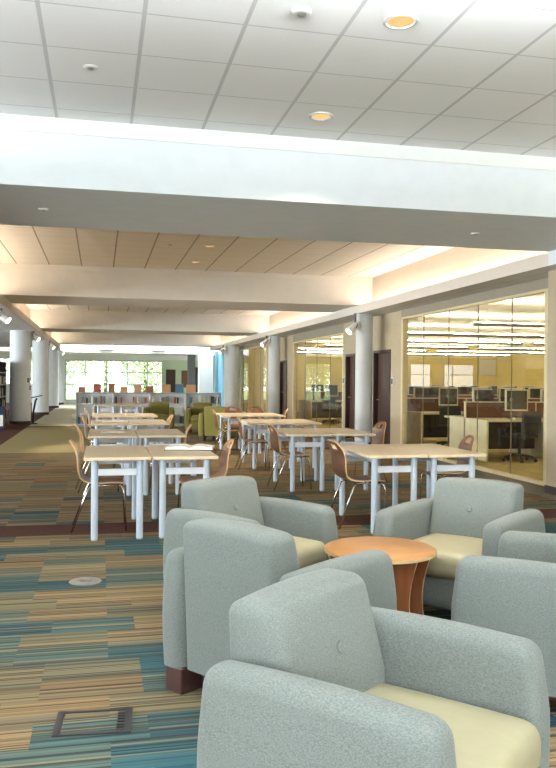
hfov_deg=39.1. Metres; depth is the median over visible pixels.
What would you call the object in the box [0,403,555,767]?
floor
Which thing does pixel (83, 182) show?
beam
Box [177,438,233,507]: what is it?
shell chair
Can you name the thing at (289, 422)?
table
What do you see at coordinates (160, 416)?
seat cushion
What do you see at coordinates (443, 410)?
office chair
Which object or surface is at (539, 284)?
wall
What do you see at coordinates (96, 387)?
book
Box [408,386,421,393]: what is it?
computer monitor
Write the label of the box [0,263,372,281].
trim
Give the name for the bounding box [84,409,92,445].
shell chair
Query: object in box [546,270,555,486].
wall
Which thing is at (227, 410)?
shell chair
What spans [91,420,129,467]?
table
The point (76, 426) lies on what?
shell chair
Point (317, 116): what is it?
recessed light
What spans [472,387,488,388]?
computer monitor
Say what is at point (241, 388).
window
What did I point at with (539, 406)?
desk
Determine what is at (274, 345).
column
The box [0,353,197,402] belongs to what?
wall
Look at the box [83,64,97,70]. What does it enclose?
sprinkler cover
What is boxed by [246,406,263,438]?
shell chair
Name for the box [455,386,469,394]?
computer monitor
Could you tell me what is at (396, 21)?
recessed light
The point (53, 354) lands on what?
column
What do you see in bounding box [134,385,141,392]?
book
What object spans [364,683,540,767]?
seat cushion
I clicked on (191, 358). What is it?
post
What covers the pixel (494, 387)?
computer monitor
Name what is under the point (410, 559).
side table
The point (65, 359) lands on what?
wall strip
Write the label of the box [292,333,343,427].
window
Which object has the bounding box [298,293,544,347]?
ceiling
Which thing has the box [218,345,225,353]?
spotlight
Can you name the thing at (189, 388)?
book
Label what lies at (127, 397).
bookcase
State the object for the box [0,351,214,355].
ceiling
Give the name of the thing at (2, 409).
bin
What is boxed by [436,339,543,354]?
linear pendant
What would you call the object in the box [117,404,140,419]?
table
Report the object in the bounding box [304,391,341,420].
desk
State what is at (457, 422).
desk
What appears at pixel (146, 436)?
table
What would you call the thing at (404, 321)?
window
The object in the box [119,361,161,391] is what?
tree
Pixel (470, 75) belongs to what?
ceiling
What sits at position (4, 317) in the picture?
spotlight
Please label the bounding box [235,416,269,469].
shell chair
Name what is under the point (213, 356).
wall
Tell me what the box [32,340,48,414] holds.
column
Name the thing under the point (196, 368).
trim
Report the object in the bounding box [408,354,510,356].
linear pendant
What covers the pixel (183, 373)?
door
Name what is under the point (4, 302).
fascia
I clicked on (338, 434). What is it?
table
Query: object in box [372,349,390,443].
door
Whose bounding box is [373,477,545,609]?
armchair
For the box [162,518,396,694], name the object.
armchair
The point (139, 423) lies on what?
table
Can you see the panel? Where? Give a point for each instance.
(205, 356)
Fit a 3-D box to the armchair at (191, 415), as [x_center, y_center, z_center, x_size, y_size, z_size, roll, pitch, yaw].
[-2.023,0.885,20.667,0.844,0.797,0.758,0,0,-3]
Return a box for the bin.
[0,407,4,429]
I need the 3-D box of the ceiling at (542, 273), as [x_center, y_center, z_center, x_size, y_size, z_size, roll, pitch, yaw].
[0.262,-1.572,24.226,0.560,0.050,30.050,0,0,-13]
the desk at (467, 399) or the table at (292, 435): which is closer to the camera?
the table at (292, 435)
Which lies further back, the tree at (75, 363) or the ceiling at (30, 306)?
the tree at (75, 363)
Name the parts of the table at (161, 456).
leg, leg, leg, leg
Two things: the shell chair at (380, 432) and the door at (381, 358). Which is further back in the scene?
the door at (381, 358)
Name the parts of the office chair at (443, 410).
backrest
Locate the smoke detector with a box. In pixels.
[291,6,311,17]
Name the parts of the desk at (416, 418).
panel, modesty panel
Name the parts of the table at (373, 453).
leg, rail, leg, leg, leg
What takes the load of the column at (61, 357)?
on the floor
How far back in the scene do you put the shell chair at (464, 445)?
8.38 m
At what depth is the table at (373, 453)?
7.31 m
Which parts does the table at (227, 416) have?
leg, leg, leg, leg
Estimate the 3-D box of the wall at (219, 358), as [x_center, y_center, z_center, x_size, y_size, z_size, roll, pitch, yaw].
[-1.805,-0.221,34.868,0.150,2.850,13.200,0,0,-13]
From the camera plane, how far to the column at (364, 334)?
16.57 m
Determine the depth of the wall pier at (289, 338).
24.87 m
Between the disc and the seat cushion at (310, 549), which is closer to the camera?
the seat cushion at (310, 549)
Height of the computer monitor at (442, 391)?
0.540 m
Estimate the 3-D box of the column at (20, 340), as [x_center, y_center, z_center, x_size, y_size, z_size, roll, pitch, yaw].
[-7.825,-0.198,23.755,0.644,2.830,0.644,0,0,-13]
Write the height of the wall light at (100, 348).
0.200 m
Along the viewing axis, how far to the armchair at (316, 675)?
2.19 m
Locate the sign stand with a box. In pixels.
[31,395,42,423]
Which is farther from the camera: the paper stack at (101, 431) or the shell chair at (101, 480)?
the paper stack at (101, 431)
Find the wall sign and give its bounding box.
[479,359,495,375]
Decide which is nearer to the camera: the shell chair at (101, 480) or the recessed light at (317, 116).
the recessed light at (317, 116)
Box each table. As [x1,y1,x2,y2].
[84,445,150,540]
[88,429,137,495]
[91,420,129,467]
[92,413,124,443]
[94,404,117,426]
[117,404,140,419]
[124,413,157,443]
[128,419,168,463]
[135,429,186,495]
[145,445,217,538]
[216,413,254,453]
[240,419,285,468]
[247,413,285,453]
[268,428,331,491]
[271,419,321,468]
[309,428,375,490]
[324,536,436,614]
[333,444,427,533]
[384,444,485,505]
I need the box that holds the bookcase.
[76,392,220,426]
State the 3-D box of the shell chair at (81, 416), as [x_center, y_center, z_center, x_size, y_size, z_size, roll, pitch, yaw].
[-2.826,0.905,12.237,0.535,0.835,0.403,0,0,-9]
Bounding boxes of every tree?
[0,359,31,383]
[31,359,92,390]
[77,361,130,391]
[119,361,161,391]
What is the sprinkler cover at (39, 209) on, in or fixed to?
attached to the beam at (83, 182)
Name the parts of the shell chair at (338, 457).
leg, leg, leg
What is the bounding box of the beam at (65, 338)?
[51,332,220,346]
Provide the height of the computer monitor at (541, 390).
0.540 m
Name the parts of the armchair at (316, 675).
backrest, arm, arm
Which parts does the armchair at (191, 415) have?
arm, seat, backrest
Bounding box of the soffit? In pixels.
[548,250,555,265]
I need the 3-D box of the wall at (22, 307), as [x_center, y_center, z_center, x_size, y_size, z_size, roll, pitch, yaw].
[-7.397,-2.137,22.479,0.080,0.970,30.050,0,0,-13]
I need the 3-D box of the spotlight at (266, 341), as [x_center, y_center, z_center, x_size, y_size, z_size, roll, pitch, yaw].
[-0.415,-1.368,25.124,0.327,0.380,0.224,0,0,-33]
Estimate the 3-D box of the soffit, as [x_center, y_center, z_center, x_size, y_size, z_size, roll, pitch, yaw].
[3.776,-1.513,8.693,0.600,0.170,1.800,0,0,-13]
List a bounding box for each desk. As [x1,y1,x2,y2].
[298,400,341,421]
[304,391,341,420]
[407,398,465,443]
[444,401,532,455]
[458,395,496,397]
[464,401,543,461]
[466,398,497,400]
[528,398,539,400]
[535,402,543,417]
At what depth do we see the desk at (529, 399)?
18.11 m
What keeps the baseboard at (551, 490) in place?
attached to the wall at (551, 350)
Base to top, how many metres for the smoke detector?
0.033 m
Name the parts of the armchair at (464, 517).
arm, seat, backrest, arm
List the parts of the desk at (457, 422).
panel, panel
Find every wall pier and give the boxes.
[266,343,268,417]
[287,335,297,418]
[343,323,345,427]
[354,317,373,439]
[390,311,407,443]
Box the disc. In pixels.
[69,577,101,585]
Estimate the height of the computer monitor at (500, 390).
0.540 m
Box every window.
[65,360,162,400]
[240,345,266,417]
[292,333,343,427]
[400,288,547,485]
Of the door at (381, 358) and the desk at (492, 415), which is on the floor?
the desk at (492, 415)
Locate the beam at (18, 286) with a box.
[0,268,371,312]
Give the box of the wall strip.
[65,359,162,360]
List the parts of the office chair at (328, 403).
backrest, seat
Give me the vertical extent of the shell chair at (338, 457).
0.835 m
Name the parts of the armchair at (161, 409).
arm, backrest, arm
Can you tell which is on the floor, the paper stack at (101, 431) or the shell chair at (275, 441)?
the shell chair at (275, 441)
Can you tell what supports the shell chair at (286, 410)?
on the floor
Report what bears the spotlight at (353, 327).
attached to the column at (364, 334)
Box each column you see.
[9,330,30,424]
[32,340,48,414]
[49,347,58,407]
[59,353,63,403]
[224,345,239,409]
[268,336,279,418]
[355,314,372,443]
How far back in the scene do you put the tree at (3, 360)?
58.37 m
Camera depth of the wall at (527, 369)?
34.06 m
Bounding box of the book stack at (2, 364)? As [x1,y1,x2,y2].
[0,361,5,422]
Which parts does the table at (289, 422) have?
leg, leg, leg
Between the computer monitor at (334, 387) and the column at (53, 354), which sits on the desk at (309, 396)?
the computer monitor at (334, 387)
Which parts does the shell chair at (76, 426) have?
leg, leg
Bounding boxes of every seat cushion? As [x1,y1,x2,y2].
[154,414,168,420]
[190,415,198,421]
[293,536,325,568]
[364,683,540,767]
[414,533,482,579]
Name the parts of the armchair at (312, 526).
arm, backrest, arm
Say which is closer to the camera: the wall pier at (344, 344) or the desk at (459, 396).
the wall pier at (344, 344)
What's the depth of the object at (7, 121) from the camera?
6.87 m
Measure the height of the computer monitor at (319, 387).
0.540 m
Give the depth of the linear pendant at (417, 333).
18.09 m
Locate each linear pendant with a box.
[298,348,426,352]
[298,352,341,353]
[323,344,468,348]
[408,317,543,337]
[408,340,522,344]
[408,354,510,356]
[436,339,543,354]
[471,304,544,327]
[479,347,543,350]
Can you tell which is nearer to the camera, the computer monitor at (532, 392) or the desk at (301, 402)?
the computer monitor at (532, 392)
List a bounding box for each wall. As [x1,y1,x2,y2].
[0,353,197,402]
[12,303,50,335]
[213,356,214,392]
[215,342,260,410]
[244,345,497,411]
[280,278,547,360]
[497,345,543,388]
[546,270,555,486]
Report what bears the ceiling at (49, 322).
attached to the roof slab
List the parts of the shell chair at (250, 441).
leg, leg, leg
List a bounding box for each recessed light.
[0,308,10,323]
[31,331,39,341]
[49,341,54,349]
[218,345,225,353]
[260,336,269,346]
[309,112,332,120]
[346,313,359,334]
[383,12,417,29]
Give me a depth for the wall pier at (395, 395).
15.99 m
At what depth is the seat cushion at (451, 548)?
4.48 m
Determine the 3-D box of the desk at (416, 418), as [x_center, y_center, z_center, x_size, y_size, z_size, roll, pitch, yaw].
[3.637,0.832,17.181,1.452,1.040,0.880,0,0,-13]
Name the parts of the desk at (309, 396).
panel, modesty panel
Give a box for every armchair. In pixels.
[143,401,174,428]
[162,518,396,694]
[163,475,337,578]
[185,402,211,432]
[197,568,549,767]
[198,406,238,441]
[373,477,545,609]
[451,531,555,700]
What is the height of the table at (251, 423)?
0.735 m
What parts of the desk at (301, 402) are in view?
panel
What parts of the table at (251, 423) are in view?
leg, leg, leg, leg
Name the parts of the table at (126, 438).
leg, leg, leg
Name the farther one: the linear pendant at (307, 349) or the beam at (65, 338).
the beam at (65, 338)
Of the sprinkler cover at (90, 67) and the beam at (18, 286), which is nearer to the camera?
the sprinkler cover at (90, 67)
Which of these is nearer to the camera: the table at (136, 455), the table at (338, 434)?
the table at (136, 455)
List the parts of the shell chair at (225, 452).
leg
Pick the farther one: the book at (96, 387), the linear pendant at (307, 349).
the linear pendant at (307, 349)
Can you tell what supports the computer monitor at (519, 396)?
on the desk at (492, 415)
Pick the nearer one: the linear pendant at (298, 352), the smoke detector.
the smoke detector
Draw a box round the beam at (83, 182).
[0,129,555,251]
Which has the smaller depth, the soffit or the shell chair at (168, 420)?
the soffit
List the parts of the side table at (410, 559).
leg, leg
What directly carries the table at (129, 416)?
on the floor
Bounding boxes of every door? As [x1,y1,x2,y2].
[166,369,175,391]
[181,370,186,387]
[280,360,286,418]
[345,354,354,439]
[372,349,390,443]
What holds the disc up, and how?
on the floor
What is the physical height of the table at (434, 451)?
0.735 m
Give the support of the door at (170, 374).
in the wall at (2, 355)
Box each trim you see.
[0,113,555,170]
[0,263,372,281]
[30,309,269,317]
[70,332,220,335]
[195,367,197,392]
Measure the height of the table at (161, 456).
0.735 m
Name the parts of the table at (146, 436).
leg, leg, leg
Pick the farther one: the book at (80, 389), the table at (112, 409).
the book at (80, 389)
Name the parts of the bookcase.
panel, shelf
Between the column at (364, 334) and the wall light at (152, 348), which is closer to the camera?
the column at (364, 334)
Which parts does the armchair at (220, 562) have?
arm, backrest, arm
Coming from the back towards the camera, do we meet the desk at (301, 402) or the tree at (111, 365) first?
the tree at (111, 365)
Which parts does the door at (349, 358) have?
frame, frame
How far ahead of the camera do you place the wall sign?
36.02 m
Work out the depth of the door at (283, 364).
26.14 m
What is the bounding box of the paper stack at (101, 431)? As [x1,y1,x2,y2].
[101,431,125,432]
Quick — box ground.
[66,390,160,398]
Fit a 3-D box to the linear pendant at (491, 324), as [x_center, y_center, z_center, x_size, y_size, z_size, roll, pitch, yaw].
[5.984,-1.316,15.094,4.850,0.500,0.110,0,0,-13]
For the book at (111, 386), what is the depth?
22.93 m
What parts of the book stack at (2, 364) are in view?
panel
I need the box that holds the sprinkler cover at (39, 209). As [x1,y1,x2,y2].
[38,208,47,211]
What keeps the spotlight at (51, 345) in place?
attached to the column at (40, 349)
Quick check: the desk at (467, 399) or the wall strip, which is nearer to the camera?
the desk at (467, 399)
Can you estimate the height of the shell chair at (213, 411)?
0.835 m
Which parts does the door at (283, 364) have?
frame, frame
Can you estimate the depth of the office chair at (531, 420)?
13.69 m
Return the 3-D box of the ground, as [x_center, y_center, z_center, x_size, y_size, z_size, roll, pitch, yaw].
[-16.229,1.022,71.286,80.000,0.100,53.800,0,0,-13]
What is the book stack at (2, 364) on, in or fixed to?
on the floor
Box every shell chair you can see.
[69,439,126,532]
[74,424,118,492]
[80,415,114,469]
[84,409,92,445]
[139,415,172,465]
[149,424,191,491]
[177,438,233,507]
[212,410,240,453]
[223,406,245,446]
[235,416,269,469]
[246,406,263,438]
[261,408,287,450]
[267,424,311,490]
[328,439,386,528]
[345,421,386,482]
[420,435,474,498]
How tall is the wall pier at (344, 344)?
2.850 m
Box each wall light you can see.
[99,347,113,350]
[151,347,165,351]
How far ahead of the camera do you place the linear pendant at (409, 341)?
21.64 m
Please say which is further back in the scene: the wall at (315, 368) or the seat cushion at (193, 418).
the wall at (315, 368)
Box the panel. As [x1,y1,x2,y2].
[198,347,212,392]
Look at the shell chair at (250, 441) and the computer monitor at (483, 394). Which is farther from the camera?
the computer monitor at (483, 394)
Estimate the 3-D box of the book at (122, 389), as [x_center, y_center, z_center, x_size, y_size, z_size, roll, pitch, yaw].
[-4.543,0.167,23.024,0.200,0.178,0.073,0,0,-13]
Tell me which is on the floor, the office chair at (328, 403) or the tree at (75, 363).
the office chair at (328, 403)
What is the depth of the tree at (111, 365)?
58.27 m
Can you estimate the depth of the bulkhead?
40.26 m
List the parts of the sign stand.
post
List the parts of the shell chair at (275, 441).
leg, leg, leg, leg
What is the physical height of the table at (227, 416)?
0.735 m
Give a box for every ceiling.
[0,0,555,157]
[0,225,453,276]
[0,304,58,347]
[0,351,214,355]
[25,304,279,314]
[30,312,268,335]
[211,266,555,350]
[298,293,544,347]
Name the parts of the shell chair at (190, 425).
leg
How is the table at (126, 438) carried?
on the floor
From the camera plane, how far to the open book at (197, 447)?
7.46 m
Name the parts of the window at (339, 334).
rail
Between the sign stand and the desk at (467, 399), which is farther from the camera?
the sign stand
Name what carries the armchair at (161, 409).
on the floor
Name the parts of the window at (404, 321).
rail, rail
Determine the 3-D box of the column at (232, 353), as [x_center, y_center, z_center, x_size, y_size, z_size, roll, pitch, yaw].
[-1.947,-0.201,32.989,0.684,2.830,0.684,0,0,-13]
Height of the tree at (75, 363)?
6.761 m
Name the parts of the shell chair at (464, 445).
leg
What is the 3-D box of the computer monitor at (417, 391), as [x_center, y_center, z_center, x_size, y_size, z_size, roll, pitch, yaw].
[3.309,0.339,17.909,0.430,0.540,0.210,0,0,-19]
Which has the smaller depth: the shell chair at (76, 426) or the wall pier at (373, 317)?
the shell chair at (76, 426)
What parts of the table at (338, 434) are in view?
leg, leg, leg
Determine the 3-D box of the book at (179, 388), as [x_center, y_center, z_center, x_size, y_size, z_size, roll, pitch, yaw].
[-2.945,0.134,23.394,0.240,0.267,0.086,0,0,-13]
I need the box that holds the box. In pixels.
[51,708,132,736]
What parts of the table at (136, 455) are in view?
leg, leg, leg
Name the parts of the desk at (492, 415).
screen post, panel, modesty panel, panel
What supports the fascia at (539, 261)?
attached to the ceiling at (542, 273)
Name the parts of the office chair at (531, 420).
armrest, seat, backrest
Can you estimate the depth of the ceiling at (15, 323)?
22.61 m
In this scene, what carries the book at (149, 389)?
on the bookcase
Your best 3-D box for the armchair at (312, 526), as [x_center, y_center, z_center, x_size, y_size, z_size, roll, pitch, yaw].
[-0.150,0.993,4.748,0.758,0.797,0.844,1,0,40]
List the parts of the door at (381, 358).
frame, frame, frame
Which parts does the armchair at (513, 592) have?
arm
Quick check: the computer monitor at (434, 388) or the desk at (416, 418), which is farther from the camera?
the computer monitor at (434, 388)
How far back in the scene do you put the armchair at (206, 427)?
17.76 m
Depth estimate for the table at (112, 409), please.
19.95 m
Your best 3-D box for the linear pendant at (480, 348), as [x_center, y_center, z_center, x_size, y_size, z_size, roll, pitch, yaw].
[8.883,-1.354,25.907,4.800,0.500,0.110,0,0,-13]
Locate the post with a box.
[187,355,195,384]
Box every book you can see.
[78,387,84,391]
[93,384,100,391]
[108,383,114,391]
[120,387,126,391]
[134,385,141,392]
[146,386,152,392]
[162,385,170,392]
[164,444,214,450]
[175,384,183,392]
[186,385,195,392]
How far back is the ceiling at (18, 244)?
13.46 m
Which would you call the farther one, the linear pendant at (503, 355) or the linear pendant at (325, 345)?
the linear pendant at (503, 355)
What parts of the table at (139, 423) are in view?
leg, leg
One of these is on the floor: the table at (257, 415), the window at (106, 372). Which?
the table at (257, 415)
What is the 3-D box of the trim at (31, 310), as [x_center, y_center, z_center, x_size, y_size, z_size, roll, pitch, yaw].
[-4.102,-2.313,25.806,7.820,0.100,0.020,0,0,-13]
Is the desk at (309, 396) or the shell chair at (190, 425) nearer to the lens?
the shell chair at (190, 425)
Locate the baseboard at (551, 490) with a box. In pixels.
[545,485,555,495]
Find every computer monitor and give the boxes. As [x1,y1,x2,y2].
[311,384,322,390]
[325,384,337,395]
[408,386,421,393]
[413,387,431,397]
[428,386,442,397]
[438,387,457,405]
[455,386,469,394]
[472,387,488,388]
[472,389,493,400]
[486,385,497,394]
[498,388,516,400]
[504,389,527,418]
[528,388,543,397]
[540,389,543,401]
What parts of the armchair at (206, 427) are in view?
arm, backrest, arm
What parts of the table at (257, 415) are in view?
leg, leg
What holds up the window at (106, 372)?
in the wall at (2, 355)
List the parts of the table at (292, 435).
leg, leg, leg, leg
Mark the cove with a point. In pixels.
(455, 262)
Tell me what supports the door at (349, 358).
in the wall at (539, 284)
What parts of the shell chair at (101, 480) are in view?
leg, leg, seat frame, leg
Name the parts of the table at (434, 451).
leg, leg, leg, rail, leg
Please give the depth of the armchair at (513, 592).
3.34 m
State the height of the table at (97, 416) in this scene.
0.735 m
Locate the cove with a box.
[221,247,545,343]
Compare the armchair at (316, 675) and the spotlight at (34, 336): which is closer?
the armchair at (316, 675)
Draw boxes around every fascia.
[0,294,59,347]
[210,252,548,350]
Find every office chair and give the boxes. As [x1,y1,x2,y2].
[321,396,338,423]
[436,406,460,444]
[501,411,541,462]
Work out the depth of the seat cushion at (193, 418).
20.30 m
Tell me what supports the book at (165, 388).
on the bookcase
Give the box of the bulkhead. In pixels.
[0,344,216,353]

